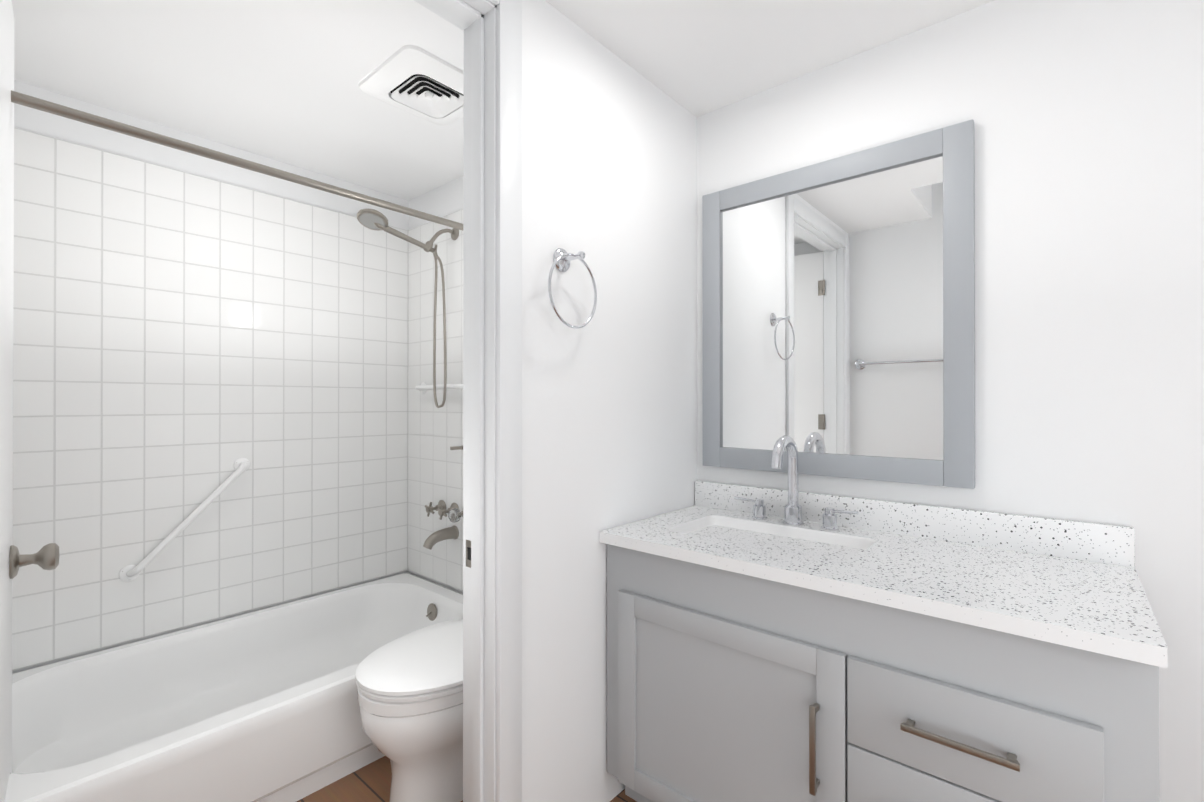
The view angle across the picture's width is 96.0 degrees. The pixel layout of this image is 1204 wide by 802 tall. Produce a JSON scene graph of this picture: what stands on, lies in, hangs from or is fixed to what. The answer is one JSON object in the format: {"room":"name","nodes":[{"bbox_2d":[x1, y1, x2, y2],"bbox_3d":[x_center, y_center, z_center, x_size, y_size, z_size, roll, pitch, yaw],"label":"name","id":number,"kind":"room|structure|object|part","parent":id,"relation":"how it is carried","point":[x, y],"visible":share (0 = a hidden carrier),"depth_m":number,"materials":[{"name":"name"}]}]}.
{"room":"bathroom","nodes":[
{"label":"bathroom","id":0,"kind":"room"},
{"bbox_2d":[12,80,408,673],"bbox_3d":[-1.570,0.070,2.147,0.200,2.142,1.630,0,0,41],"label":"wall","id":1,"kind":"structure","parent":0,"point":[26,118],"depth_m":2.02,"materials":[{"name":"ceramic tile"},{"name":"grout"},{"name":"paint"}]},
{"bbox_2d":[12,128,407,670],"bbox_3d":[-1.458,-0.006,2.117,0.010,1.684,1.510,0,0,41],"label":"wall tile","id":2,"kind":"structure","parent":1,"relation":"attached to","point":[183,342],"depth_m":2.02,"materials":[{"name":"white tile"}]},
{"bbox_2d":[119,458,249,581],"bbox_3d":[-1.517,0.426,2.000,0.050,0.404,0.394,0,0,41],"label":"rail","id":3,"kind":"object","parent":2,"relation":"attached to","point":[132,572],"visible":1,"depth_m":1.96,"materials":[{"name":"white plastic"}]},
{"bbox_2d":[409,215,430,229],"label":"wall","id":4,"kind":"structure","parent":0,"point":[414,222],"depth_m":2.66,"materials":[{"name":"white paint"}]},
{"bbox_2d":[408,209,462,590],"bbox_3d":[-0.621,-0.005,2.400,0.890,1.684,0.010,0,0,41],"label":"wall tile","id":5,"kind":"structure","parent":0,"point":[435,465],"depth_m":2.53,"materials":[{"name":"white tile"}]},
{"bbox_2d":[11,90,462,230],"bbox_3d":[-0.931,-0.680,1.666,0.060,0.060,1.509,0,0,41],"label":"rail","id":6,"kind":"object","parent":5,"relation":"attached to","point":[72,113],"visible":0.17,"depth_m":1.48,"materials":[{"name":"silver metal"}]},
{"bbox_2d":[357,208,458,407],"bbox_3d":[-0.798,-0.375,2.259,0.122,0.811,0.435,0,0,41],"label":"shower head","id":7,"kind":"object","parent":5,"relation":"attached to","point":[372,219],"visible":1,"depth_m":2.32},
{"bbox_2d":[425,502,431,516],"bbox_3d":[-0.759,0.487,2.457,0.068,0.068,0.078,0,0,41],"label":"tub valve","id":8,"kind":"object","parent":5,"relation":"attached to","point":[428,508],"depth_m":2.43,"materials":[{"name":"silver metal"}]},
{"bbox_2d":[432,500,441,519],"bbox_3d":[-0.683,0.487,2.392,0.068,0.068,0.078,0,0,41],"label":"tub valve","id":9,"kind":"object","parent":5,"relation":"attached to","point":[438,507],"depth_m":2.44,"materials":[{"name":"silver metal"}]},
{"bbox_2d":[415,382,462,393],"bbox_3d":[-0.734,-0.063,2.453,0.416,0.056,0.055,0,0,41],"label":"rail","id":10,"kind":"object","parent":5,"relation":"attached to","point":[423,387],"visible":0.58,"depth_m":2.42,"materials":[{"name":"white plastic"}]},
{"bbox_2d":[423,525,458,549],"bbox_3d":[-0.708,0.597,2.363,0.062,0.083,0.157,0,0,41],"label":"tub spout","id":11,"kind":"object","parent":5,"relation":"attached to","point":[434,538],"visible":1,"depth_m":2.35,"materials":[{"name":"silver metal"}]},
{"bbox_2d":[442,500,462,522],"bbox_3d":[-0.611,0.487,2.323,0.080,0.124,0.090,0,0,41],"label":"tub valve","id":12,"kind":"object","parent":5,"relation":"attached to","point":[455,514],"depth_m":2.30,"materials":[{"name":"silver metal"}]},
{"bbox_2d":[450,446,462,449],"bbox_3d":[-0.614,0.226,2.330,0.030,0.085,0.084,0,0,41],"label":"lever","id":13,"kind":"object","parent":5,"relation":"attached to","point":[456,448],"visible":0.46,"depth_m":2.31,"materials":[{"name":"silver metal"}]},
{"bbox_2d":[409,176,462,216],"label":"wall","id":14,"kind":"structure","parent":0,"point":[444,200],"depth_m":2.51,"materials":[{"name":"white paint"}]},
{"bbox_2d":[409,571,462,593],"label":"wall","id":15,"kind":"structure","parent":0,"point":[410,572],"depth_m":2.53,"materials":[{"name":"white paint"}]},
{"bbox_2d":[296,756,636,801],"bbox_3d":[0.128,1.167,0.897,4.400,0.060,2.200,0,0,41],"label":"floor","id":16,"kind":"structure","parent":0,"point":[370,782],"depth_m":1.59,"materials":[{"name":"terracotta tile"},{"name":"grout"}]},
{"bbox_2d":[5,573,462,801],"bbox_3d":[-1.134,0.989,1.835,0.840,0.302,1.506,0,0,41],"label":"bathtub","id":17,"kind":"object","parent":16,"relation":"on","point":[262,705],"visible":0.71,"depth_m":1.70,"materials":[{"name":"white ceramic"}]},
{"bbox_2d":[355,619,462,801],"bbox_3d":[-0.396,0.752,1.708,0.450,0.775,0.733,0,0,41],"label":"toilet","id":18,"kind":"object","parent":16,"relation":"on","point":[410,692],"visible":0.4,"depth_m":1.47,"materials":[{"name":"white ceramic"}]},
{"bbox_2d":[414,0,521,801],"bbox_3d":[-0.542,0.084,0.973,0.142,2.107,0.922,0,0,41],"label":"door frame","id":19,"kind":"structure","parent":16,"relation":"on","point":[492,451],"depth_m":1.25,"materials":[{"name":"white paint"}]},
{"bbox_2d":[0,0,59,801],"bbox_3d":[-1.100,0.116,0.998,0.786,2.028,0.193,0,0,41],"label":"door","id":20,"kind":"structure","parent":19,"relation":"attached to","point":[13,560],"depth_m":1.15,"materials":[{"name":"white paint"}]},
{"bbox_2d":[599,435,1167,801],"bbox_3d":[0.573,0.619,1.338,1.097,1.040,0.548,0,0,41],"label":"bathroom vanity","id":21,"kind":"object","parent":16,"relation":"on","point":[792,643],"visible":1,"depth_m":1.15,"materials":[{"name":"painted wood"},{"name":"speckled quartz"},{"name":"brushed nickel"}]},
{"bbox_2d":[734,435,857,529],"bbox_3d":[0.532,0.231,1.567,0.367,0.263,0.165,0,0,41],"label":"faucet","id":22,"kind":"object","parent":21,"relation":"on","point":[792,520],"depth_m":1.59,"materials":[{"name":"silver metal"}]},
{"bbox_2d":[12,0,993,200],"bbox_3d":[0.128,-1.189,0.905,4.400,0.368,2.200,0,0,41],"label":"ceiling","id":23,"kind":"structure","parent":0,"point":[279,80],"depth_m":1.57,"materials":[{"name":"white paint"}]},
{"bbox_2d":[359,45,463,125],"bbox_3d":[-0.556,-0.987,1.743,0.330,0.028,0.330,0,0,41],"label":"ceiling vent","id":24,"kind":"object","parent":23,"relation":"in","point":[420,82],"visible":0.98,"depth_m":1.69,"materials":[{"name":"white plastic"}]},
{"bbox_2d":[522,0,696,801],"bbox_3d":[0.007,0.069,1.611,0.110,2.142,0.880,0,0,41],"label":"wall","id":25,"kind":"structure","parent":0,"point":[609,190],"depth_m":1.48,"materials":[{"name":"white paint"}]},
{"bbox_2d":[548,248,596,328],"bbox_3d":[-0.081,-0.287,1.366,0.078,0.212,0.187,0,0,41],"label":"towel ring","id":26,"kind":"object","parent":25,"relation":"attached to","point":[562,258],"visible":1,"depth_m":1.38,"materials":[{"name":"silver metal"}]},
{"bbox_2d":[697,0,1203,801],"bbox_3d":[0.745,0.069,1.618,4.400,2.142,0.148,0,0,41],"label":"wall","id":27,"kind":"structure","parent":0,"point":[1087,116],"depth_m":1.36,"materials":[{"name":"white paint"}]},
{"bbox_3d":[0.647,-0.243,1.622,0.775,0.930,0.025,0,0,41],"label":"mirror","id":28,"kind":"part","parent":27,"relation":"part of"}
]}

